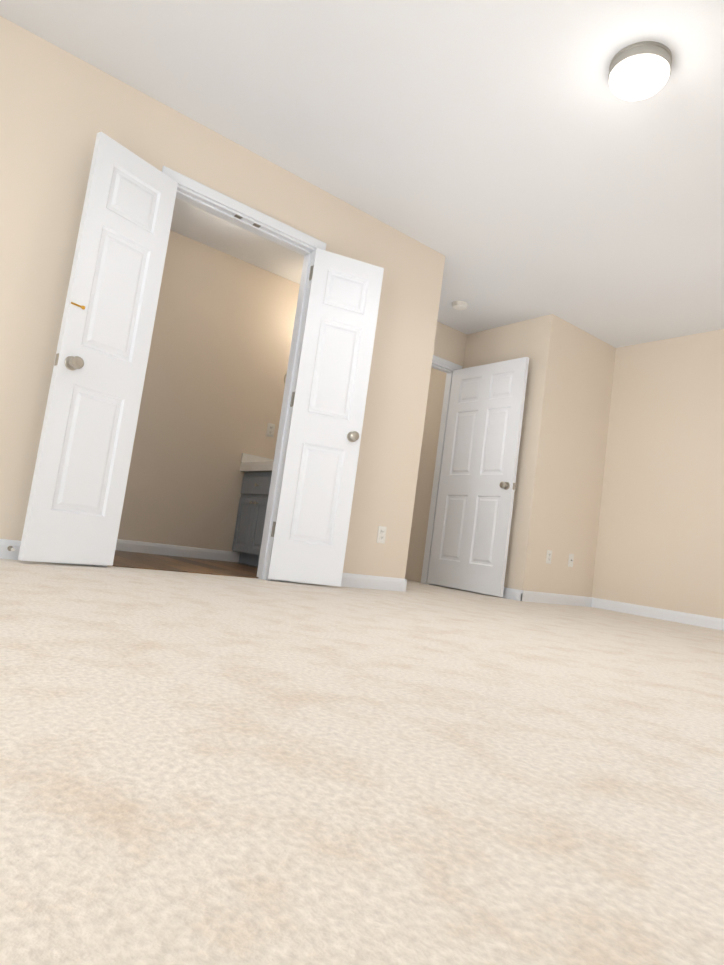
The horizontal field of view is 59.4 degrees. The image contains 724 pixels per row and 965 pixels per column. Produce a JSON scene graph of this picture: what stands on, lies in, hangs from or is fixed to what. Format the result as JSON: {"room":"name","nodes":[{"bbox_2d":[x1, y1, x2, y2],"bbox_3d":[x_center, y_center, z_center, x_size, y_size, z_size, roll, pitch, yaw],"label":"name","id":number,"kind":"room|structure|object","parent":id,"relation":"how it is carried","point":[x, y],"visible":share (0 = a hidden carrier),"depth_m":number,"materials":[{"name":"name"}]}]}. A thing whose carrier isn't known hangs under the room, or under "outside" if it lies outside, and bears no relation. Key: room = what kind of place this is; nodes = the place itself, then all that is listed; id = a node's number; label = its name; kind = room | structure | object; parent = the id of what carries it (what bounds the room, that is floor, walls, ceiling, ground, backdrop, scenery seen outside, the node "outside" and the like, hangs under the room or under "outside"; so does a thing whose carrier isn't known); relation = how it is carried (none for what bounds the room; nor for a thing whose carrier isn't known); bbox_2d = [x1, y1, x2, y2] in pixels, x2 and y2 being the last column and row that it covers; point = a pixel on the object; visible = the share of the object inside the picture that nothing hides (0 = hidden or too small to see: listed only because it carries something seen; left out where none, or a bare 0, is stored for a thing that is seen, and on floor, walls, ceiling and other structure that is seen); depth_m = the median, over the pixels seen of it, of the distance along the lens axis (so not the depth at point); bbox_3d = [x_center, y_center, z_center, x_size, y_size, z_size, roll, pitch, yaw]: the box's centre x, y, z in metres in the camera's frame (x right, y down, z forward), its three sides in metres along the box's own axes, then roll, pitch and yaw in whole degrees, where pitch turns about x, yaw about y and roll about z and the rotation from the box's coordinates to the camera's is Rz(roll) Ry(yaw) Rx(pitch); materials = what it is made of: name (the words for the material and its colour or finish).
{"room":"empty bedroom","nodes":[
{"label":"empty bedroom","id":0,"kind":"room"},
{"bbox_2d":[113,550,258,577],"bbox_3d":[-1.286,0.512,4.116,2.630,0.006,1.325,12,-7,-37],"label":"floor","id":1,"kind":"structure","parent":0,"point":[166,563],"depth_m":4.03,"materials":[{"name":"brown wood"}]},
{"bbox_2d":[232,453,273,566],"bbox_3d":[-0.522,0.220,4.922,0.557,0.941,0.970,12,-7,-37],"label":"bathroom vanity","id":2,"kind":"object","parent":1,"relation":"on","point":[251,515],"visible":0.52,"depth_m":4.97,"materials":[{"name":"wood"}]},
{"bbox_2d":[117,230,299,551],"bbox_3d":[-1.611,-0.701,4.771,2.750,2.440,0.120,12,-7,-37],"label":"wall","id":3,"kind":"structure","parent":0,"point":[214,383],"depth_m":4.99,"materials":[{"name":"paint"}]},
{"bbox_2d":[115,539,239,561],"bbox_3d":[-1.854,0.432,4.507,2.185,0.088,0.013,12,-7,-37],"label":"baseboard","id":4,"kind":"structure","parent":3,"relation":"attached to","point":[121,545],"depth_m":4.84,"materials":[{"name":"white wood"}]},
{"bbox_2d":[266,423,274,436],"bbox_3d":[-0.767,-0.440,5.339,0.070,0.114,0.010,12,-7,-37],"label":"outlet","id":5,"kind":"object","parent":3,"relation":"attached to","point":[270,429],"visible":1,"depth_m":5.34,"materials":[{"name":"white plastic"}]},
{"bbox_2d":[0,16,615,596],"bbox_3d":[-0.488,-0.638,3.869,6.900,2.440,0.120,12,-7,-37],"label":"wall","id":6,"kind":"structure","parent":0,"point":[60,108],"depth_m":3.90,"materials":[{"name":"paint"}]},
{"bbox_2d":[0,539,92,565],"bbox_3d":[-2.304,0.164,2.394,2.493,0.088,0.013,12,-7,-37],"label":"baseboard","id":7,"kind":"structure","parent":6,"relation":"attached to","point":[4,543],"depth_m":2.92,"materials":[{"name":"white wood"}]},
{"bbox_2d":[7,546,14,550],"bbox_3d":[-1.593,0.302,2.886,0.024,0.024,0.072,12,-7,-37],"label":"door stop","id":8,"kind":"object","parent":7,"relation":"attached to","point":[10,548],"visible":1,"depth_m":2.90,"materials":[{"name":"white metal"}]},
{"bbox_2d":[18,132,177,565],"bbox_3d":[-1.240,-0.622,3.076,0.443,2.030,0.228,12,-7,-37],"label":"door leaf","id":9,"kind":"structure","parent":6,"relation":"in","point":[78,486],"depth_m":3.06,"materials":[{"name":"painted wood"},{"name":"satin nickel"}]},
{"bbox_2d":[93,166,325,580],"bbox_3d":[-0.819,-0.542,3.615,1.054,2.112,0.152,12,-7,-37],"label":"door frame","id":10,"kind":"structure","parent":6,"relation":"attached to","point":[206,198],"depth_m":3.81,"materials":[{"name":"white wood"}]},
{"bbox_2d":[234,214,260,227],"bbox_3d":[-0.662,-1.512,3.673,0.160,0.004,0.030,12,-7,-37],"label":"door catch","id":11,"kind":"object","parent":10,"relation":"attached to","point":[240,217],"visible":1,"depth_m":3.67,"materials":[{"name":"silver metal"}]},
{"bbox_2d":[267,248,383,586],"bbox_3d":[-0.198,-0.403,3.878,0.443,2.030,0.228,12,-7,-37],"label":"door leaf","id":12,"kind":"structure","parent":6,"relation":"in","point":[310,529],"depth_m":3.87,"materials":[{"name":"painted wood"},{"name":"satin nickel"}]},
{"bbox_2d":[277,573,403,591],"bbox_3d":[-0.105,0.627,4.087,1.003,0.088,0.013,12,-7,-37],"label":"baseboard","id":13,"kind":"structure","parent":6,"relation":"attached to","point":[371,582],"depth_m":4.21,"materials":[{"name":"white wood"}]},
{"bbox_2d":[377,526,386,543],"bbox_3d":[0.133,0.351,4.270,0.070,0.114,0.010,12,-7,-37],"label":"outlet","id":14,"kind":"object","parent":6,"relation":"attached to","point":[381,534],"visible":1,"depth_m":4.27,"materials":[{"name":"white plastic"}]},
{"bbox_2d":[404,579,406,591],"bbox_3d":[-0.001,0.710,4.788,0.013,0.088,0.998,12,-7,-37],"label":"baseboard","id":15,"kind":"structure","parent":6,"relation":"attached to","point":[405,581],"depth_m":4.39,"materials":[{"name":"white wood"}]},
{"bbox_2d":[546,550,551,563],"bbox_3d":[1.590,0.632,5.392,0.070,0.114,0.010,12,-7,-37],"label":"outlet","id":16,"kind":"object","parent":6,"relation":"attached to","point":[548,556],"visible":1,"depth_m":5.39,"materials":[{"name":"white plastic"}]},
{"bbox_2d":[528,591,591,606],"bbox_3d":[1.693,1.005,5.472,0.960,0.088,0.013,12,-7,-37],"label":"baseboard","id":17,"kind":"structure","parent":6,"relation":"attached to","point":[538,597],"depth_m":5.47,"materials":[{"name":"white wood"}]},
{"bbox_2d":[568,554,573,566],"bbox_3d":[1.841,0.685,5.583,0.070,0.114,0.012,12,-7,-37],"label":"outlet","id":18,"kind":"object","parent":6,"relation":"attached to","point":[570,560],"visible":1,"depth_m":5.58,"materials":[{"name":"white plastic"}]},
{"bbox_2d":[0,559,723,964],"bbox_3d":[-0.203,0.618,3.155,7.140,0.100,5.970,12,-7,-37],"label":"floor carpet","id":19,"kind":"object","parent":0,"point":[206,769],"visible":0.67,"depth_m":0.78,"materials":[{"name":"beige carpet"}]},
{"bbox_2d":[0,0,723,347],"bbox_3d":[0.134,-1.888,3.401,7.140,0.100,5.970,12,-7,-37],"label":"ceiling","id":20,"kind":"structure","parent":0,"point":[514,160],"depth_m":3.23,"materials":[{"name":"paint"}]},
{"bbox_2d":[452,301,467,309],"bbox_3d":[0.844,-1.519,5.469,0.136,0.039,0.136,12,-7,-37],"label":"smoke detector","id":21,"kind":"object","parent":20,"relation":"attached to","point":[459,305],"visible":1,"depth_m":5.43,"materials":[{"name":"white plastic"}]},
{"bbox_2d":[608,41,671,100],"bbox_3d":[1.167,-1.710,2.676,0.244,0.118,0.244,12,-7,-37],"label":"ceiling light","id":22,"kind":"object","parent":20,"relation":"attached to","point":[639,70],"visible":1,"depth_m":2.61,"materials":[{"name":"white glass"}]},
{"bbox_2d":[433,321,466,368],"bbox_3d":[0.318,-0.347,5.733,1.300,2.440,0.120,12,-7,-37],"label":"wall","id":23,"kind":"structure","parent":0,"point":[450,344],"depth_m":6.05,"materials":[{"name":"paint"}]},
{"bbox_2d":[421,355,461,584],"bbox_3d":[0.394,-0.165,5.792,1.004,2.112,0.152,12,-7,-37],"label":"door frame","id":24,"kind":"structure","parent":23,"relation":"attached to","point":[444,365],"depth_m":6.04,"materials":[{"name":"white wood"}]},
{"bbox_2d":[405,317,540,587],"bbox_3d":[0.772,-0.231,6.291,0.120,2.440,2.180,12,-7,-37],"label":"wall","id":25,"kind":"structure","parent":0,"point":[507,342],"depth_m":6.05,"materials":[{"name":"paint"}]},
{"bbox_2d":[427,357,528,596],"bbox_3d":[1.013,-0.066,5.646,0.171,2.030,0.872,12,-7,-37],"label":"entry door","id":26,"kind":"structure","parent":25,"relation":"in","point":[472,525],"depth_m":5.59,"materials":[{"name":"white wood"}]},
{"bbox_2d":[438,585,527,601],"bbox_3d":[1.005,0.921,5.563,0.013,0.088,0.998,12,-7,-37],"label":"baseboard","id":27,"kind":"structure","parent":25,"relation":"attached to","point":[509,593],"depth_m":5.23,"materials":[{"name":"white wood"}]},
{"bbox_2d":[592,329,723,618],"bbox_3d":[3.373,-0.054,4.527,0.120,2.440,3.790,12,-7,-37],"label":"wall","id":28,"kind":"structure","parent":0,"point":[660,540],"depth_m":5.44,"materials":[{"name":"paint"}]},
{"bbox_2d":[592,597,723,630],"bbox_3d":[3.156,1.095,4.385,0.013,0.088,3.520,12,-7,-37],"label":"baseboard","id":29,"kind":"structure","parent":28,"relation":"attached to","point":[657,613],"depth_m":5.26,"materials":[{"name":"white wood"}]}
]}

